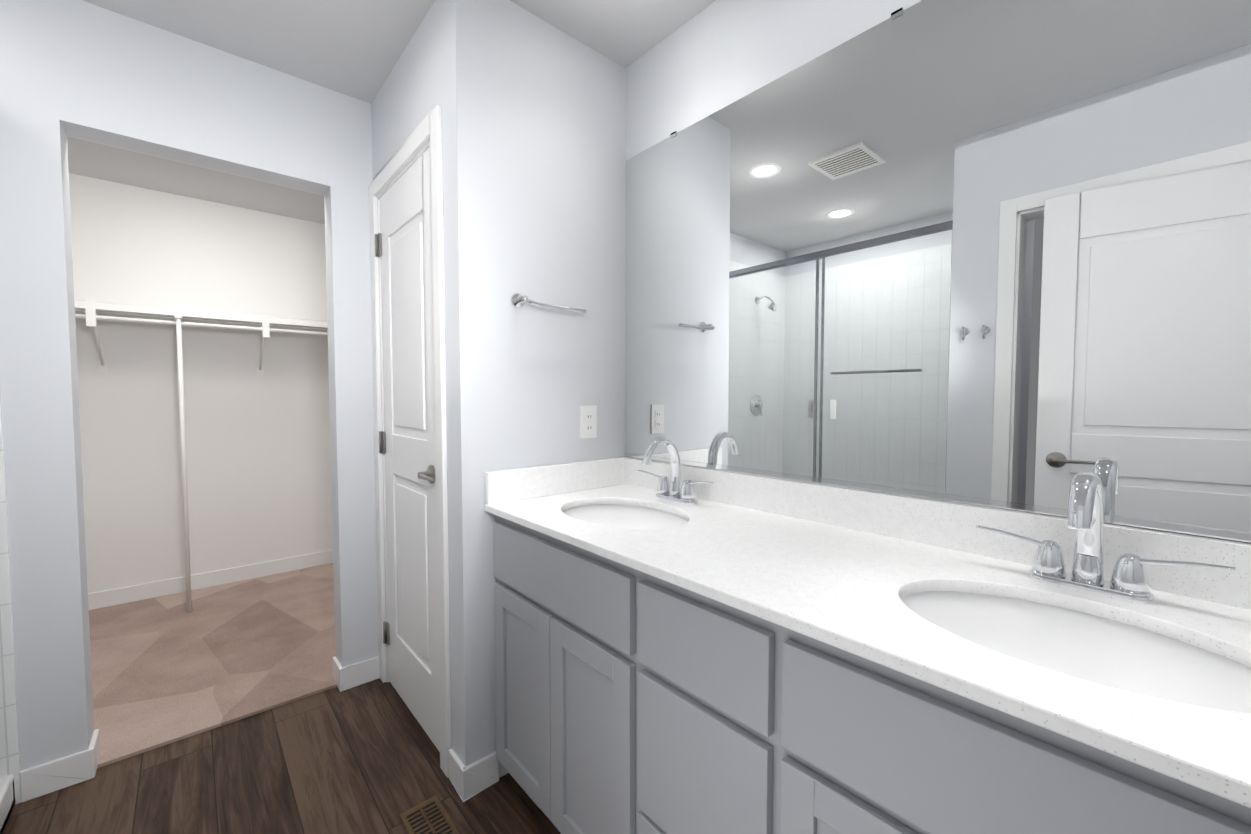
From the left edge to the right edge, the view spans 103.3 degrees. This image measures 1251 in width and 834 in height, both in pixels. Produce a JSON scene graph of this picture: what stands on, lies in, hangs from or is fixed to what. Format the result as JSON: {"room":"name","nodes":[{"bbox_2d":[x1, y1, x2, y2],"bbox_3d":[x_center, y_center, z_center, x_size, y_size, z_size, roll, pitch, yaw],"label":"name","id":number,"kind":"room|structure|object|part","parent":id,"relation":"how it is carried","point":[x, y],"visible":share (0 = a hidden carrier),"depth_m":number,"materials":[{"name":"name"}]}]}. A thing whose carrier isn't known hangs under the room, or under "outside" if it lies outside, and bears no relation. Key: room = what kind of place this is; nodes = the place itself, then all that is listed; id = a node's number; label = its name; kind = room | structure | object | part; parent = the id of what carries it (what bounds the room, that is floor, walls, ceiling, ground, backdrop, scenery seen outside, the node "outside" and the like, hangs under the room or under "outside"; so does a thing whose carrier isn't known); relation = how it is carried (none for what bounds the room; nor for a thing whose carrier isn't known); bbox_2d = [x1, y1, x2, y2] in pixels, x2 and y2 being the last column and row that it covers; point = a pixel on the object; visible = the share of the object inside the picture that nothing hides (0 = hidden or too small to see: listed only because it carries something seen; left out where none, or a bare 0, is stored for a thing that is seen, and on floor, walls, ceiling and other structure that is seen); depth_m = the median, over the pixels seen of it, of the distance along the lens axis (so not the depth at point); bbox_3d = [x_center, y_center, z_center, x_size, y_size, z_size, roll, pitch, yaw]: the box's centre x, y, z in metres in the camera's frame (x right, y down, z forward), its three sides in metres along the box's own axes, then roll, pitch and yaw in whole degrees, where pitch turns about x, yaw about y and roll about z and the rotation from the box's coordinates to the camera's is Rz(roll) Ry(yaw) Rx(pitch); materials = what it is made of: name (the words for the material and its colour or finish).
{"room":"bathroom","nodes":[
{"label":"bathroom","id":0,"kind":"room"},
{"bbox_2d":[0,0,378,770],"bbox_3d":[-1.625,-0.070,1.700,2.695,2.440,0.120,-2,3,-41],"label":"wall","id":1,"kind":"structure","parent":0,"point":[82,70],"depth_m":1.56,"materials":[{"name":"white paint"}]},
{"bbox_2d":[0,391,20,803],"bbox_3d":[-2.163,0.058,1.147,0.910,2.230,0.008,-2,3,-41],"label":"wall tile","id":2,"kind":"structure","parent":1,"relation":"attached to","point":[9,753],"depth_m":1.46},
{"bbox_2d":[69,173,332,592],"bbox_3d":[-2.668,-0.131,3.165,2.565,2.440,0.120,-2,3,-41],"label":"wall","id":3,"kind":"structure","parent":0,"point":[258,463],"depth_m":3.07,"materials":[{"name":"white paint"}]},
{"bbox_2d":[88,550,332,609],"bbox_3d":[-2.626,1.031,3.165,2.331,0.095,0.016,-2,3,-41],"label":"baseboard","id":4,"kind":"structure","parent":3,"relation":"attached to","point":[101,599],"depth_m":3.13,"materials":[{"name":"white wood"}]},
{"bbox_2d":[67,136,335,720],"bbox_3d":[-1.527,-0.077,1.869,2.325,2.440,0.004,-2,3,-41],"label":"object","id":5,"kind":"structure","parent":0,"point":[76,345],"depth_m":1.74,"materials":[{"name":"white paint"}]},
{"bbox_2d":[89,563,336,767],"bbox_3d":[-2.090,1.139,2.560,2.565,0.072,1.870,-2,3,-41],"label":"floor carpet","id":6,"kind":"object","parent":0,"point":[167,669],"visible":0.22,"depth_m":2.30,"materials":[{"name":"beige carpet"}]},
{"bbox_2d":[74,299,327,611],"bbox_3d":[-2.488,0.224,2.975,2.319,1.723,0.420,-2,3,-41],"label":"closet shelf","id":7,"kind":"object","parent":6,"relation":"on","point":[90,308],"visible":0.65,"depth_m":2.75,"materials":[{"name":"white painted wood"},{"name":"metal"}]},
{"bbox_2d":[2,678,560,833],"bbox_3d":[-0.536,1.227,0.606,2.815,0.060,3.120,-2,3,-41],"label":"floor","id":8,"kind":"structure","parent":0,"point":[364,758],"depth_m":1.55,"materials":[{"name":"wood"}]},
{"bbox_2d":[0,774,15,833],"bbox_3d":[-1.665,0.137,0.587,0.912,2.120,1.506,-2,3,-41],"label":"shower","id":9,"kind":"object","parent":8,"relation":"on","point":[7,796],"visible":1,"depth_m":1.42,"materials":[{"name":"white plastic"}]},
{"bbox_2d":[400,795,458,833],"bbox_3d":[-0.536,1.161,1.384,0.105,0.006,0.250,-2,3,-41],"label":"floor vent","id":10,"kind":"object","parent":8,"relation":"in","point":[430,816],"visible":1,"depth_m":1.42,"materials":[{"name":"brown metal"}]},
{"bbox_2d":[493,516,1250,833],"bbox_3d":[0.479,0.748,0.954,0.562,0.868,2.084,-2,3,-41],"label":"bathroom vanity","id":11,"kind":"object","parent":8,"relation":"on","point":[679,648],"depth_m":0.85,"materials":[{"name":"grey wood"}]},
{"bbox_2d":[485,484,1250,815],"bbox_3d":[0.465,0.304,0.923,0.557,0.022,2.084,-2,3,-41],"label":"countertop","id":12,"kind":"structure","parent":11,"relation":"on","point":[827,585],"depth_m":0.78,"materials":[{"name":"white stone"}]},
{"bbox_2d":[549,496,700,531],"bbox_3d":[-0.009,0.372,1.436,0.341,0.181,0.473,-2,3,-41],"label":"sink","id":13,"kind":"object","parent":12,"relation":"in","point":[615,511],"depth_m":1.60,"materials":[{"name":"white ceramic"}]},
{"bbox_2d":[637,436,720,503],"bbox_3d":[0.118,0.163,1.538,0.166,0.208,0.320,-2,3,-41],"label":"faucet","id":14,"kind":"object","parent":12,"relation":"on","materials":[{"name":"silver metal"}]},
{"bbox_2d":[485,457,1250,609],"bbox_3d":[0.473,0.254,0.928,0.575,0.122,2.084,-2,3,-41],"label":"backsplash","id":15,"kind":"structure","parent":12,"relation":"on","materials":[{"name":"white stone"}]},
{"bbox_2d":[881,568,1250,723],"bbox_3d":[0.629,0.402,0.712,0.341,0.181,0.473,-2,3,-41],"label":"sink","id":16,"kind":"object","parent":12,"relation":"in","point":[1205,670],"depth_m":0.79,"materials":[{"name":"white ceramic"}]},
{"bbox_2d":[973,472,1240,607],"bbox_3d":[0.755,0.193,0.814,0.166,0.208,0.320,-2,3,-41],"label":"faucet","id":17,"kind":"object","parent":12,"relation":"on","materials":[{"name":"silver metal"}]},
{"bbox_2d":[67,0,715,223],"bbox_3d":[-1.154,-1.310,1.204,2.815,0.080,4.990,-2,3,-41],"label":"ceiling","id":18,"kind":"structure","parent":0,"point":[354,48],"depth_m":1.69,"materials":[{"name":"grey paint"}]},
{"bbox_2d":[371,0,440,670],"bbox_3d":[-0.769,-0.077,1.874,0.120,2.440,0.750,-2,3,-41],"label":"wall","id":19,"kind":"structure","parent":0,"point":[405,101],"depth_m":1.73,"materials":[{"name":"white paint"}]},
{"bbox_2d":[375,147,439,751],"bbox_3d":[-0.801,0.126,1.822,0.086,2.023,0.674,-2,3,-41],"label":"room door","id":20,"kind":"structure","parent":19,"relation":"in","point":[406,435],"depth_m":1.82,"materials":[{"name":"white wood"}]},
{"bbox_3d":[-0.641,0.194,1.616,0.051,0.064,0.147,-2,3,-41],"label":"handle","id":21,"kind":"part","parent":20,"relation":"part of","materials":[{"name":"grey metal"}]},
{"bbox_2d":[369,105,450,777],"bbox_3d":[-0.770,0.092,1.870,0.136,2.108,0.760,-2,3,-41],"label":"trim","id":22,"kind":"structure","parent":19,"relation":"attached to","point":[424,136],"depth_m":1.59,"materials":[{"name":"white wood"}]},
{"bbox_2d":[439,0,625,777],"bbox_3d":[-0.283,-0.071,1.722,0.650,2.440,0.120,-2,3,-41],"label":"wall","id":23,"kind":"structure","parent":0,"point":[533,106],"depth_m":1.57,"materials":[{"name":"white paint"}]},
{"bbox_2d":[510,293,586,313],"bbox_3d":[-0.245,-0.370,1.614,0.248,0.050,0.076,-2,3,-41],"label":"towel bar","id":24,"kind":"object","parent":23,"relation":"attached to","point":[518,300],"visible":1,"depth_m":1.56,"materials":[{"name":"silver metal"}]},
{"bbox_2d":[580,405,596,438],"bbox_3d":[-0.131,0.017,1.774,0.070,0.116,0.009,-2,3,-41],"label":"electrical outlet plate","id":25,"kind":"object","parent":23,"relation":"attached to","point":[588,421],"visible":1,"depth_m":1.77,"materials":[{"name":"white plastic"}]},
{"bbox_2d":[625,0,1250,542],"bbox_3d":[0.446,-0.060,1.471,0.129,2.440,3.200,-2,3,-41],"label":"mirror","id":26,"kind":"object","parent":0,"point":[989,252],"depth_m":1.07,"materials":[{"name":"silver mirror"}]}
]}

